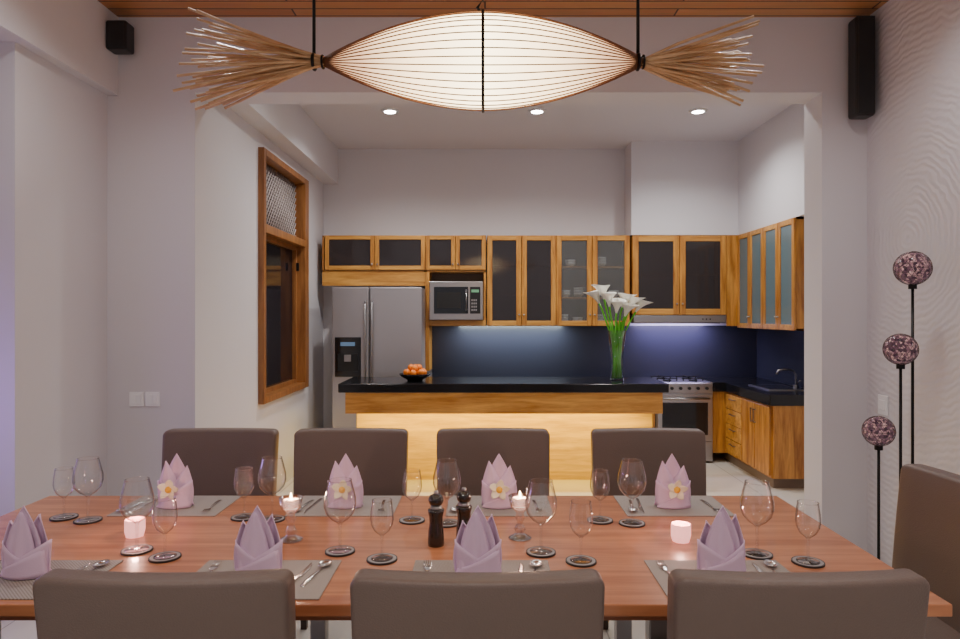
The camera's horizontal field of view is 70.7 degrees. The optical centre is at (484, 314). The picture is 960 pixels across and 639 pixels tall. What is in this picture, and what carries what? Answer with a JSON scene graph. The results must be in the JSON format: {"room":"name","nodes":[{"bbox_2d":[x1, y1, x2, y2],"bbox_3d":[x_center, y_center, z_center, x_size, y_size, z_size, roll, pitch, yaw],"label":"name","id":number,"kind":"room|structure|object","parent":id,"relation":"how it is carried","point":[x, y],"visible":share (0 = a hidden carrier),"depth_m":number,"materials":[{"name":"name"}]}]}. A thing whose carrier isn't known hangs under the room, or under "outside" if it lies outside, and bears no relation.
{"room":"dining room","nodes":[
{"label":"dining room","id":0,"kind":"room"},
{"bbox_2d":[0,42,106,515],"bbox_3d":[-2.560,0.080,3.895,0.300,2.960,0.850,0,0,0],"label":"wall pier","id":1,"kind":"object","parent":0,"point":[53,123],"visible":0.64,"depth_m":3.74,"materials":[{"name":"white paint"}]},
{"bbox_2d":[205,101,322,489],"bbox_3d":[-1.950,-0.170,6.110,0.200,3.460,3.280,0,0,0],"label":"wall","id":2,"kind":"structure","parent":0,"point":[232,144],"depth_m":5.14,"materials":[{"name":"white paint"}]},
{"bbox_2d":[258,147,308,403],"bbox_3d":[-1.885,-0.320,6.220,0.170,2.100,1.400,0,0,0],"label":"window","id":3,"kind":"structure","parent":2,"relation":"in","point":[283,193],"depth_m":6.33,"materials":[{"name":"brown wood"}]},
{"bbox_2d":[1,453,803,638],"bbox_3d":[-0.300,1.610,2.700,7.800,0.100,10.600,0,0,0],"label":"floor","id":4,"kind":"structure","parent":0,"point":[723,478],"depth_m":5.98,"materials":[{"name":"tile"}]},
{"bbox_2d":[32,568,295,638],"bbox_3d":[-0.722,1.070,1.747,0.569,0.980,0.565,0,0,0],"label":"dining chair","id":5,"kind":"object","parent":4,"relation":"on","point":[68,603],"visible":1,"depth_m":1.48,"materials":[{"name":"brown leather"}]},
{"bbox_2d":[161,428,278,495],"bbox_3d":[-1.334,1.070,3.213,0.569,0.980,0.565,0,0,0],"label":"dining chair","id":6,"kind":"object","parent":4,"relation":"on","point":[212,456],"visible":0.41,"depth_m":3.39,"materials":[{"name":"brown leather"}]},
{"bbox_2d":[293,428,407,629],"bbox_3d":[-0.675,1.070,3.213,0.569,0.980,0.565,0,0,0],"label":"dining chair","id":7,"kind":"object","parent":4,"relation":"on","point":[380,455],"visible":0.39,"depth_m":3.39,"materials":[{"name":"brown leather"}]},
{"bbox_2d":[332,287,427,427],"bbox_3d":[-1.117,0.635,7.335,0.931,1.850,0.791,0,0,0],"label":"refrigerator","id":8,"kind":"object","parent":4,"relation":"on","point":[377,331],"visible":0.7,"depth_m":7.00,"materials":[{"name":"silver metal"}]},
{"bbox_2d":[0,496,951,638],"bbox_3d":[-0.319,1.180,2.435,3.223,0.760,1.130,0,0,0],"label":"dining table","id":9,"kind":"object","parent":4,"relation":"on","point":[632,592],"visible":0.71,"depth_m":2.40,"materials":[{"name":"brown wood"}]},
{"bbox_2d":[0,560,122,599],"bbox_3d":[-1.390,0.798,2.050,0.430,0.004,0.300,0,0,0],"label":"placemat","id":10,"kind":"object","parent":9,"relation":"on","point":[9,589],"visible":0.46,"depth_m":2.02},
{"bbox_2d":[0,505,51,579],"bbox_3d":[-1.401,0.686,2.068,0.150,0.217,0.093,0,0,0],"label":"napkin","id":11,"kind":"object","parent":10,"relation":"on","point":[26,548],"visible":0.98,"depth_m":2.04,"materials":[{"name":"purple fabric"}]},
{"bbox_2d":[91,559,109,569],"bbox_3d":[-1.228,0.790,2.079,0.040,0.010,0.198,0,0,10],"label":"spoon","id":12,"kind":"object","parent":10,"relation":"on","point":[102,562],"visible":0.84,"depth_m":2.15,"materials":[{"name":"silver metal"}]},
{"bbox_2d":[49,513,78,521],"bbox_3d":[-1.659,0.797,2.668,0.100,0.006,0.100,0,0,0],"label":"coaster","id":13,"kind":"object","parent":9,"relation":"on","point":[76,515],"visible":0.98,"depth_m":2.65,"materials":[{"name":"grey"}]},
{"bbox_2d":[52,468,75,518],"bbox_3d":[-1.659,0.698,2.668,0.078,0.190,0.078,0,0,0],"label":"water goblet","id":14,"kind":"object","parent":13,"relation":"on","point":[71,515],"visible":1,"depth_m":2.67,"materials":[{"name":"clear glass"}]},
{"bbox_2d":[73,516,102,524],"bbox_3d":[-1.542,0.797,2.629,0.100,0.006,0.100,0,0,0],"label":"coaster","id":15,"kind":"object","parent":9,"relation":"on","point":[75,522],"visible":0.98,"depth_m":2.60,"materials":[{"name":"grey"}]},
{"bbox_2d":[72,458,103,521],"bbox_3d":[-1.542,0.674,2.629,0.108,0.238,0.108,0,0,0],"label":"wine glass","id":16,"kind":"object","parent":15,"relation":"on","point":[96,517],"visible":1,"depth_m":2.63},
{"bbox_2d":[124,516,145,538],"bbox_3d":[-1.267,0.769,2.451,0.066,0.062,0.066,0,0,22],"label":"votive","id":17,"kind":"object","parent":9,"relation":"on","point":[133,528],"visible":0.98,"depth_m":2.42,"materials":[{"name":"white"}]},
{"bbox_2d":[120,544,152,555],"bbox_3d":[-1.180,0.797,2.295,0.100,0.006,0.100,0,0,0],"label":"coaster","id":18,"kind":"object","parent":9,"relation":"on","point":[122,552],"visible":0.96,"depth_m":2.27,"materials":[{"name":"grey"}]},
{"bbox_2d":[119,477,154,552],"bbox_3d":[-1.180,0.674,2.295,0.108,0.238,0.108,0,0,0],"label":"wine glass","id":19,"kind":"object","parent":18,"relation":"on","point":[127,551],"visible":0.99,"depth_m":2.29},
{"bbox_2d":[148,551,181,563],"bbox_3d":[-1.054,0.797,2.229,0.100,0.006,0.100,0,0,0],"label":"coaster","id":20,"kind":"object","parent":9,"relation":"on","point":[151,559],"visible":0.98,"depth_m":2.21,"materials":[{"name":"grey"}]},
{"bbox_2d":[152,497,177,558],"bbox_3d":[-1.054,0.698,2.229,0.078,0.190,0.078,0,0,0],"label":"water goblet","id":21,"kind":"object","parent":20,"relation":"on","point":[155,557],"visible":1,"depth_m":2.22,"materials":[{"name":"clear glass"}]},
{"bbox_2d":[107,496,241,516],"bbox_3d":[-1.287,0.798,2.835,0.430,0.004,0.300,0,0,0],"label":"placemat","id":22,"kind":"object","parent":9,"relation":"on","point":[201,503],"visible":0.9,"depth_m":2.77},
{"bbox_2d":[116,500,148,511],"bbox_3d":[-1.458,0.790,2.811,0.040,0.010,0.198,0,0,8],"label":"spoon","id":23,"kind":"object","parent":22,"relation":"on","point":[122,508],"visible":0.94,"depth_m":2.76,"materials":[{"name":"silver metal"}]},
{"bbox_2d":[128,498,157,513],"bbox_3d":[-1.424,0.792,2.815,0.015,0.006,0.210,0,0,6],"label":"table knife","id":24,"kind":"object","parent":22,"relation":"on","point":[151,501],"visible":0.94,"depth_m":2.82,"materials":[{"name":"silver metal"}]},
{"bbox_2d":[157,453,193,508],"bbox_3d":[-1.286,0.686,2.798,0.150,0.217,0.120,0,0,0],"label":"napkin","id":25,"kind":"object","parent":22,"relation":"on","point":[175,480],"visible":0.98,"depth_m":2.79,"materials":[{"name":"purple fabric"}]},
{"bbox_2d":[230,513,251,521],"bbox_3d":[-0.950,0.797,2.668,0.100,0.006,0.100,0,0,0],"label":"coaster","id":26,"kind":"object","parent":9,"relation":"on","point":[232,518],"visible":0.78,"depth_m":2.64,"materials":[{"name":"grey"}]},
{"bbox_2d":[233,468,253,517],"bbox_3d":[-0.950,0.698,2.668,0.078,0.190,0.078,0,0,0],"label":"water goblet","id":27,"kind":"object","parent":26,"relation":"on","point":[235,468],"visible":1,"depth_m":2.67,"materials":[{"name":"clear glass"}]},
{"bbox_2d":[197,560,341,599],"bbox_3d":[-0.681,0.798,2.050,0.430,0.004,0.300,0,0,0],"label":"placemat","id":28,"kind":"object","parent":9,"relation":"on","point":[315,587],"visible":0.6,"depth_m":2.10,"materials":[{"name":"fabric"}]},
{"bbox_2d":[210,560,221,571],"bbox_3d":[-0.847,0.790,2.071,0.025,0.011,0.202,0,0,-4],"label":"fork","id":29,"kind":"object","parent":28,"relation":"on","point":[212,568],"visible":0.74,"depth_m":2.13,"materials":[{"name":"silver metal"}]},
{"bbox_2d":[234,505,282,570],"bbox_3d":[-0.692,0.686,2.068,0.150,0.217,0.093,0,0,0],"label":"napkin","id":30,"kind":"object","parent":28,"relation":"on","point":[258,544],"visible":0.85,"depth_m":2.05,"materials":[{"name":"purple fabric"}]},
{"bbox_2d":[295,563,311,580],"bbox_3d":[-0.564,0.792,2.065,0.015,0.006,0.210,0,0,8],"label":"table knife","id":31,"kind":"object","parent":28,"relation":"on","point":[309,566],"visible":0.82,"depth_m":2.09,"materials":[{"name":"silver metal"}]},
{"bbox_2d":[300,559,331,586],"bbox_3d":[-0.519,0.790,2.079,0.040,0.010,0.198,0,0,10],"label":"spoon","id":32,"kind":"object","parent":28,"relation":"on","point":[323,563],"visible":1,"depth_m":2.12,"materials":[{"name":"silver metal"}]},
{"bbox_2d":[264,515,284,522],"bbox_3d":[-0.831,0.797,2.642,0.100,0.006,0.100,0,0,0],"label":"coaster","id":33,"kind":"object","parent":9,"relation":"on","point":[283,517],"visible":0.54,"depth_m":2.64,"materials":[{"name":"grey"}]},
{"bbox_2d":[257,456,285,519],"bbox_3d":[-0.831,0.674,2.642,0.108,0.238,0.108,0,0,0],"label":"wine glass","id":34,"kind":"object","parent":33,"relation":"on","point":[264,456],"visible":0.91,"depth_m":2.64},
{"bbox_2d":[279,494,302,543],"bbox_3d":[-0.690,0.716,2.407,0.084,0.168,0.084,0,0,0],"label":"candle holder","id":35,"kind":"object","parent":9,"relation":"on","point":[290,503],"visible":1,"depth_m":2.39,"materials":[{"name":"clear glass"}]},
{"bbox_2d":[325,545,354,556],"bbox_3d":[-0.489,0.797,2.285,0.100,0.006,0.100,0,0,0],"label":"coaster","id":36,"kind":"object","parent":9,"relation":"on","point":[343,554],"visible":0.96,"depth_m":2.27,"materials":[{"name":"grey"}]},
{"bbox_2d":[324,478,355,552],"bbox_3d":[-0.489,0.674,2.285,0.108,0.238,0.108,0,0,0],"label":"wine glass","id":37,"kind":"object","parent":36,"relation":"on","point":[349,548],"visible":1,"depth_m":2.28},
{"bbox_2d":[285,496,401,516],"bbox_3d":[-0.581,0.798,2.835,0.430,0.004,0.300,0,0,0],"label":"placemat","id":38,"kind":"object","parent":9,"relation":"on","point":[318,510],"visible":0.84,"depth_m":2.77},
{"bbox_2d":[304,498,322,512],"bbox_3d":[-0.718,0.792,2.815,0.015,0.006,0.210,0,0,6],"label":"table knife","id":39,"kind":"object","parent":38,"relation":"on","point":[320,499],"visible":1,"depth_m":2.82,"materials":[{"name":"silver metal"}]},
{"bbox_2d":[327,453,363,508],"bbox_3d":[-0.580,0.686,2.798,0.150,0.217,0.120,0,0,0],"label":"napkin","id":40,"kind":"object","parent":38,"relation":"on","point":[341,495],"visible":0.98,"depth_m":2.79,"materials":[{"name":"purple fabric"}]},
{"bbox_2d":[366,553,396,565],"bbox_3d":[-0.336,0.797,2.211,0.100,0.006,0.100,0,0,0],"label":"coaster","id":41,"kind":"object","parent":9,"relation":"on","point":[369,560],"visible":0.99,"depth_m":2.19,"materials":[{"name":"grey"}]},
{"bbox_2d":[370,499,393,560],"bbox_3d":[-0.336,0.698,2.211,0.078,0.190,0.078,0,0,0],"label":"water goblet","id":42,"kind":"object","parent":41,"relation":"on","point":[372,499],"visible":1,"depth_m":2.21,"materials":[{"name":"clear glass"}]},
{"bbox_2d":[399,516,424,524],"bbox_3d":[-0.283,0.797,2.629,0.100,0.006,0.100,0,0,0],"label":"coaster","id":43,"kind":"object","parent":9,"relation":"on","point":[422,519],"visible":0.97,"depth_m":2.60,"materials":[{"name":"grey"}]},
{"bbox_2d":[402,471,421,520],"bbox_3d":[-0.283,0.698,2.629,0.078,0.190,0.078,0,0,0],"label":"water goblet","id":44,"kind":"object","parent":43,"relation":"on","point":[418,519],"visible":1,"depth_m":2.63,"materials":[{"name":"clear glass"}]},
{"bbox_2d":[428,490,443,547],"bbox_3d":[-0.170,0.705,2.355,0.058,0.191,0.058,0,0,0],"label":"pepper mill","id":45,"kind":"object","parent":9,"relation":"on","point":[435,531],"visible":1,"depth_m":2.33,"materials":[{"name":"black wood"}]},
{"bbox_2d":[443,519,456,527],"bbox_3d":[-0.145,0.797,2.591,0.100,0.006,0.100,0,0,0],"label":"coaster","id":46,"kind":"object","parent":9,"relation":"on","point":[447,520],"visible":0.48,"depth_m":2.56,"materials":[{"name":"grey"}]},
{"bbox_2d":[433,460,460,523],"bbox_3d":[-0.145,0.674,2.591,0.108,0.238,0.108,0,0,0],"label":"wine glass","id":47,"kind":"object","parent":46,"relation":"on","point":[455,521],"visible":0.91,"depth_m":2.59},
{"bbox_2d":[456,487,471,536],"bbox_3d":[-0.074,0.705,2.397,0.058,0.191,0.058,0,0,0],"label":"salt mill","id":48,"kind":"object","parent":9,"relation":"on","point":[464,508],"visible":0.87,"depth_m":2.38,"materials":[{"name":"black wood"}]},
{"bbox_2d":[412,560,549,571],"bbox_3d":[-0.011,0.798,2.050,0.430,0.004,0.300,0,0,0],"label":"placemat","id":49,"kind":"object","parent":9,"relation":"on","point":[436,565],"visible":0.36,"depth_m":2.14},
{"bbox_2d":[424,560,430,570],"bbox_3d":[-0.177,0.790,2.071,0.025,0.011,0.202,0,0,-4],"label":"fork","id":50,"kind":"object","parent":49,"relation":"on","point":[427,568],"visible":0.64,"depth_m":2.13,"materials":[{"name":"silver metal"}]},
{"bbox_2d":[453,506,501,571],"bbox_3d":[-0.022,0.686,2.068,0.150,0.217,0.093,0,0,0],"label":"napkin","id":51,"kind":"object","parent":49,"relation":"on","point":[477,547],"visible":0.89,"depth_m":2.05,"materials":[{"name":"purple fabric"}]},
{"bbox_2d":[530,559,541,570],"bbox_3d":[0.150,0.790,2.079,0.040,0.010,0.198,0,0,10],"label":"spoon","id":52,"kind":"object","parent":49,"relation":"on","point":[535,562],"visible":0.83,"depth_m":2.15,"materials":[{"name":"silver metal"}]},
{"bbox_2d":[446,496,553,516],"bbox_3d":[0.058,0.798,2.835,0.430,0.004,0.300,0,0,0],"label":"placemat","id":53,"kind":"object","parent":9,"relation":"on","point":[542,502],"visible":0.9,"depth_m":2.77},
{"bbox_2d":[481,454,516,508],"bbox_3d":[0.059,0.686,2.798,0.150,0.217,0.120,0,0,0],"label":"napkin","id":54,"kind":"object","parent":53,"relation":"on","point":[498,481],"visible":0.95,"depth_m":2.80,"materials":[{"name":"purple fabric"}]},
{"bbox_2d":[508,493,531,541],"bbox_3d":[0.126,0.716,2.429,0.084,0.168,0.084,0,0,0],"label":"candle holder","id":55,"kind":"object","parent":9,"relation":"on","point":[519,501],"visible":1,"depth_m":2.41,"materials":[{"name":"clear glass"}]},
{"bbox_2d":[526,546,555,557],"bbox_3d":[0.188,0.797,2.276,0.100,0.006,0.100,0,0,0],"label":"coaster","id":56,"kind":"object","parent":9,"relation":"on","point":[528,550],"visible":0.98,"depth_m":2.26,"materials":[{"name":"grey"}]},
{"bbox_2d":[525,479,556,553],"bbox_3d":[0.188,0.674,2.276,0.108,0.238,0.108,0,0,0],"label":"wine glass","id":57,"kind":"object","parent":56,"relation":"on","point":[550,550],"visible":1,"depth_m":2.27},
{"bbox_2d":[566,555,596,567],"bbox_3d":[0.311,0.797,2.193,0.100,0.006,0.100,0,0,0],"label":"coaster","id":58,"kind":"object","parent":9,"relation":"on","point":[593,562],"visible":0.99,"depth_m":2.18,"materials":[{"name":"grey"}]},
{"bbox_2d":[569,501,592,562],"bbox_3d":[0.311,0.698,2.193,0.078,0.190,0.078,0,0,0],"label":"water goblet","id":59,"kind":"object","parent":58,"relation":"on","point":[581,561],"visible":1,"depth_m":2.19,"materials":[{"name":"clear glass"}]},
{"bbox_2d":[587,516,612,524],"bbox_3d":[0.447,0.797,2.629,0.100,0.006,0.100,0,0,0],"label":"coaster","id":60,"kind":"object","parent":9,"relation":"on","point":[589,519],"visible":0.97,"depth_m":2.61,"materials":[{"name":"grey"}]},
{"bbox_2d":[590,469,609,520],"bbox_3d":[0.447,0.698,2.629,0.078,0.190,0.078,0,0,0],"label":"water goblet","id":61,"kind":"object","parent":60,"relation":"on","point":[606,469],"visible":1,"depth_m":2.63,"materials":[{"name":"clear glass"}]},
{"bbox_2d":[619,519,644,527],"bbox_3d":[0.563,0.797,2.591,0.100,0.006,0.100,0,0,0],"label":"coaster","id":62,"kind":"object","parent":9,"relation":"on","point":[631,520],"visible":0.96,"depth_m":2.57,"materials":[{"name":"grey"}]},
{"bbox_2d":[618,460,645,524],"bbox_3d":[0.563,0.674,2.591,0.108,0.238,0.108,0,0,0],"label":"wine glass","id":63,"kind":"object","parent":62,"relation":"on","point":[622,460],"visible":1,"depth_m":2.58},
{"bbox_2d":[613,496,733,516],"bbox_3d":[0.780,0.798,2.835,0.430,0.004,0.300,0,0,0],"label":"placemat","id":64,"kind":"object","parent":9,"relation":"on","point":[698,508],"visible":0.66,"depth_m":2.79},
{"bbox_2d":[628,500,637,511],"bbox_3d":[0.609,0.790,2.811,0.040,0.010,0.198,0,0,8],"label":"spoon","id":65,"kind":"object","parent":64,"relation":"on","point":[633,509],"visible":1,"depth_m":2.76,"materials":[{"name":"silver metal"}]},
{"bbox_2d":[636,498,644,512],"bbox_3d":[0.643,0.792,2.815,0.015,0.006,0.210,0,0,6],"label":"table knife","id":66,"kind":"object","parent":64,"relation":"on","point":[637,499],"visible":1,"depth_m":2.81,"materials":[{"name":"silver metal"}]},
{"bbox_2d":[654,454,690,508],"bbox_3d":[0.781,0.686,2.798,0.150,0.217,0.120,0,0,0],"label":"napkin","id":67,"kind":"object","parent":64,"relation":"on","point":[672,487],"visible":1,"depth_m":2.79,"materials":[{"name":"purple fabric"}]},
{"bbox_2d":[671,521,690,543],"bbox_3d":[0.694,0.769,2.397,0.066,0.062,0.066,0,0,22],"label":"votive","id":68,"kind":"object","parent":9,"relation":"on","point":[680,530],"visible":1,"depth_m":2.37,"materials":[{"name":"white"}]},
{"bbox_2d":[644,560,789,595],"bbox_3d":[0.731,0.798,2.050,0.430,0.004,0.300,0,0,0],"label":"placemat","id":69,"kind":"object","parent":9,"relation":"on","point":[660,575],"visible":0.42,"depth_m":2.13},
{"bbox_2d":[656,560,669,573],"bbox_3d":[0.565,0.790,2.071,0.025,0.011,0.202,0,0,-4],"label":"fork","id":70,"kind":"object","parent":69,"relation":"on","point":[665,568],"visible":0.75,"depth_m":2.13,"materials":[{"name":"silver metal"}]},
{"bbox_2d":[697,505,745,570],"bbox_3d":[0.720,0.686,2.068,0.150,0.217,0.093,0,0,0],"label":"napkin","id":71,"kind":"object","parent":69,"relation":"on","point":[721,545],"visible":0.88,"depth_m":2.05,"materials":[{"name":"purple fabric"}]},
{"bbox_2d":[763,559,776,571],"bbox_3d":[0.893,0.790,2.079,0.040,0.010,0.198,0,0,10],"label":"spoon","id":72,"kind":"object","parent":69,"relation":"on","point":[771,563],"visible":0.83,"depth_m":2.15,"materials":[{"name":"silver metal"}]},
{"bbox_2d":[745,548,772,559],"bbox_3d":[0.907,0.797,2.257,0.100,0.006,0.100,0,0,0],"label":"coaster","id":73,"kind":"object","parent":9,"relation":"on","point":[755,557],"visible":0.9,"depth_m":2.23,"materials":[{"name":"grey"}]},
{"bbox_2d":[740,479,774,556],"bbox_3d":[0.907,0.674,2.257,0.108,0.238,0.108,0,0,0],"label":"wine glass","id":74,"kind":"object","parent":73,"relation":"on","point":[749,553],"visible":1,"depth_m":2.25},
{"bbox_2d":[791,556,824,568],"bbox_3d":[1.042,0.797,2.184,0.100,0.006,0.100,0,0,0],"label":"coaster","id":75,"kind":"object","parent":9,"relation":"on","point":[821,564],"visible":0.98,"depth_m":2.17,"materials":[{"name":"grey"}]},
{"bbox_2d":[795,499,820,563],"bbox_3d":[1.042,0.698,2.184,0.078,0.190,0.078,0,0,0],"label":"water goblet","id":76,"kind":"object","parent":75,"relation":"on","point":[817,562],"visible":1,"depth_m":2.18,"materials":[{"name":"clear glass"}]},
{"bbox_2d":[350,568,604,638],"bbox_3d":[-0.017,1.070,1.747,0.569,0.980,0.565,0,0,0],"label":"dining chair","id":77,"kind":"object","parent":4,"relation":"on","point":[385,604],"visible":1,"depth_m":1.48,"materials":[{"name":"brown leather"}]},
{"bbox_2d":[437,428,549,495],"bbox_3d":[0.041,1.070,3.213,0.569,0.980,0.565,0,0,0],"label":"dining chair","id":78,"kind":"object","parent":4,"relation":"on","point":[526,450],"visible":0.31,"depth_m":3.39,"materials":[{"name":"brown leather"}]},
{"bbox_2d":[338,377,668,479],"bbox_3d":[0.165,1.087,6.400,2.958,0.945,0.700,0,0,0],"label":"kitchen island","id":79,"kind":"object","parent":4,"relation":"on","point":[569,409],"visible":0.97,"depth_m":6.08,"materials":[{"name":"wood"}]},
{"bbox_2d":[399,364,430,380],"bbox_3d":[-0.657,0.537,6.350,0.300,0.155,0.300,0,0,0],"label":"fruit bowl","id":80,"kind":"object","parent":79,"relation":"on","point":[415,372],"visible":1,"depth_m":6.27,"materials":[{"name":"black"}]},
{"bbox_2d":[583,284,653,379],"bbox_3d":[1.260,0.164,6.337,0.669,0.902,0.343,0,0,0],"label":"vase","id":81,"kind":"object","parent":79,"relation":"on","point":[616,335],"visible":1,"depth_m":6.36,"materials":[{"name":"clear glass"}]},
{"bbox_2d":[591,428,706,629],"bbox_3d":[0.823,1.070,3.213,0.569,0.980,0.565,0,0,0],"label":"dining chair","id":82,"kind":"object","parent":4,"relation":"on","point":[609,446],"visible":0.44,"depth_m":3.39,"materials":[{"name":"brown leather"}]},
{"bbox_2d":[651,375,712,460],"bbox_3d":[2.100,1.110,7.395,0.600,0.860,0.670,0,0,0],"label":"range","id":83,"kind":"object","parent":4,"relation":"on","point":[688,403],"visible":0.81,"depth_m":7.11,"materials":[{"name":"silver metal"}]},
{"bbox_2d":[652,392,803,487],"bbox_3d":[1.250,1.185,6.880,3.700,0.750,1.700,0,0,0],"label":"base cabinet","id":84,"kind":"object","parent":4,"relation":"on","point":[766,442],"visible":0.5,"depth_m":6.24,"materials":[{"name":"wood"}]},
{"bbox_2d":[696,377,803,405],"bbox_3d":[1.252,0.760,6.877,3.705,0.100,1.715,0,0,0],"label":"countertop","id":85,"kind":"structure","parent":84,"relation":"on","point":[739,386],"depth_m":6.56,"materials":[{"name":"stone"}]},
{"bbox_2d":[748,368,803,390],"bbox_3d":[2.857,0.615,6.600,0.395,0.190,0.500,0,0,0],"label":"sink","id":86,"kind":"object","parent":85,"relation":"in","point":[770,387],"depth_m":6.59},
{"bbox_2d":[667,568,929,638],"bbox_3d":[0.705,1.070,1.747,0.569,0.980,0.565,0,0,0],"label":"dining chair","id":87,"kind":"object","parent":4,"relation":"on","point":[889,603],"visible":1,"depth_m":1.48,"materials":[{"name":"brown leather"}]},
{"bbox_2d":[861,251,932,559],"bbox_3d":[2.136,0.615,3.500,0.352,1.889,0.340,0,0,0],"label":"floor lamp","id":88,"kind":"object","parent":4,"relation":"on","point":[912,268],"visible":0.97,"depth_m":3.47,"materials":[{"name":"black metal"}]},
{"bbox_2d":[892,464,959,638],"bbox_3d":[1.453,1.070,2.380,0.565,0.980,0.569,0,0,0],"label":"dining chair","id":89,"kind":"object","parent":4,"relation":"on","point":[927,523],"visible":0.53,"depth_m":2.46,"materials":[{"name":"brown leather"}]},
{"bbox_2d":[107,17,866,551],"bbox_3d":[-0.400,-0.170,4.440,7.600,3.460,0.240,0,0,0],"label":"wall","id":90,"kind":"structure","parent":0,"point":[156,136],"depth_m":4.32,"materials":[{"name":"white paint"}]},
{"bbox_2d":[106,20,133,54],"bbox_3d":[-2.277,-1.731,4.242,0.130,0.180,0.157,0,0,0],"label":"loudspeaker","id":91,"kind":"object","parent":90,"relation":"attached to","point":[119,33],"visible":1,"depth_m":4.17,"materials":[{"name":"black plastic"}]},
{"bbox_2d":[129,392,143,405],"bbox_3d":[-2.221,0.536,4.314,0.092,0.092,0.013,0,0,0],"label":"light switch","id":92,"kind":"object","parent":90,"relation":"attached to","point":[135,398],"visible":1,"depth_m":4.31,"materials":[{"name":"white plastic"}]},
{"bbox_2d":[145,392,159,405],"bbox_3d":[-2.119,0.536,4.314,0.092,0.092,0.013,0,0,0],"label":"light switch","id":93,"kind":"object","parent":90,"relation":"attached to","point":[151,398],"visible":1,"depth_m":4.31,"materials":[{"name":"white plastic"}]},
{"bbox_2d":[625,104,803,235],"bbox_3d":[2.360,-1.387,6.155,1.520,1.025,3.190,0,0,0],"label":"wall","id":94,"kind":"structure","parent":90,"relation":"attached to","point":[755,181],"depth_m":7.40,"materials":[{"name":"white paint"}]},
{"bbox_2d":[848,16,874,119],"bbox_3d":[2.348,-1.540,4.239,0.120,0.620,0.162,0,0,0],"label":"loudspeaker","id":95,"kind":"object","parent":90,"relation":"attached to","point":[861,30],"visible":1,"depth_m":4.16,"materials":[{"name":"black plastic"}]},
{"bbox_2d":[98,0,888,148],"bbox_3d":[-0.300,-1.950,2.700,7.800,0.100,10.600,0,0,0],"label":"ceiling","id":96,"kind":"structure","parent":0,"point":[348,126],"depth_m":6.32,"materials":[{"name":"white paint"}]},
{"bbox_2d":[0,0,117,95],"bbox_3d":[-2.670,-1.650,0.860,0.660,0.500,6.920,0,0,0],"label":"beam","id":97,"kind":"structure","parent":96,"relation":"attached to","point":[70,35],"depth_m":3.80,"materials":[{"name":"white paint"}]},
{"bbox_2d":[227,104,337,183],"bbox_3d":[-1.765,-1.700,6.155,0.170,0.400,3.190,0,0,0],"label":"beam","id":98,"kind":"structure","parent":96,"relation":"attached to","point":[289,127],"depth_m":6.13,"materials":[{"name":"white paint"}]},
{"bbox_2d":[381,108,398,113],"bbox_3d":[-0.884,-1.894,6.300,0.170,0.012,0.170,0,0,0],"label":"recessed light","id":99,"kind":"object","parent":96,"relation":"in","point":[386,110],"visible":1,"depth_m":6.28,"materials":[{"name":"white"}]},
{"bbox_2d":[172,0,763,112],"bbox_3d":[-0.052,-1.316,2.427,2.068,1.168,0.351,0,0,-4],"label":"pendant lamp","id":100,"kind":"object","parent":96,"relation":"hanging from","point":[482,60],"visible":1,"depth_m":2.36,"materials":[{"name":"beige fabric"}]},
{"bbox_2d":[528,108,545,113],"bbox_3d":[0.484,-1.894,6.300,0.170,0.012,0.170,0,0,0],"label":"recessed light","id":101,"kind":"object","parent":96,"relation":"in","point":[534,110],"visible":1,"depth_m":6.28,"materials":[{"name":"white"}]},
{"bbox_2d":[688,108,707,113],"bbox_3d":[1.982,-1.894,6.300,0.170,0.012,0.170,0,0,0],"label":"recessed light","id":102,"kind":"object","parent":96,"relation":"in","point":[696,110],"visible":1,"depth_m":6.28,"materials":[{"name":"white"}]},
{"bbox_2d":[323,149,725,427],"bbox_3d":[0.675,-0.170,7.825,5.450,3.460,0.150,0,0,0],"label":"wall","id":103,"kind":"structure","parent":0,"point":[486,192],"depth_m":7.75,"materials":[{"name":"white paint"}]},
{"bbox_2d":[322,235,736,370],"bbox_3d":[0.496,-0.130,7.543,4.549,1.480,0.375,0,0,0],"label":"upper cabinet","id":104,"kind":"object","parent":103,"relation":"attached to","point":[533,280],"visible":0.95,"depth_m":7.39,"materials":[{"name":"brown wood"}]},
{"bbox_2d":[429,281,482,319],"bbox_3d":[-0.311,-0.155,7.492,0.581,0.420,0.397,0,0,0],"label":"microwave oven","id":105,"kind":"object","parent":104,"relation":"in","point":[448,300],"visible":1,"depth_m":7.32,"materials":[{"name":"silver metal"}]},
{"bbox_2d":[630,315,725,322],"bbox_3d":[2.120,0.049,7.547,1.008,0.087,0.366,0,0,0],"label":"range hood","id":106,"kind":"object","parent":104,"relation":"attached to","point":[637,318],"visible":0.88,"depth_m":7.37,"materials":[{"name":"silver metal"}]},
{"bbox_2d":[432,325,803,387],"bbox_3d":[1.257,0.415,6.890,3.725,0.590,1.720,0,0,0],"label":"backsplash","id":107,"kind":"structure","parent":103,"relation":"attached to","point":[649,350],"depth_m":7.74,"materials":[{"name":"blue glass"}]},
{"bbox_2d":[867,0,959,566],"bbox_3d":[2.520,-0.170,0.860,0.160,3.460,6.920,0,0,0],"label":"wall","id":108,"kind":"structure","parent":0,"point":[913,132],"depth_m":3.84,"materials":[{"name":"white paint"}]},
{"bbox_2d":[878,394,888,415],"bbox_3d":[2.433,0.550,4.140,0.014,0.120,0.100,0,0,0],"label":"light switch","id":109,"kind":"object","parent":108,"relation":"attached to","point":[883,401],"visible":1,"depth_m":4.13,"materials":[{"name":"white plastic"}]},
{"bbox_3d":[3.210,-0.170,6.155,0.180,3.460,3.190,0,0,0],"label":"wall","id":110,"kind":"structure","parent":0,"visible":0},
{"bbox_2d":[737,217,803,330],"bbox_3d":[2.913,-0.365,6.700,0.375,1.010,1.360,0,0,0],"label":"upper cabinet","id":111,"kind":"object","parent":110,"relation":"attached to","point":[770,259],"visible":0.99,"depth_m":6.49,"materials":[{"name":"brown wood"}]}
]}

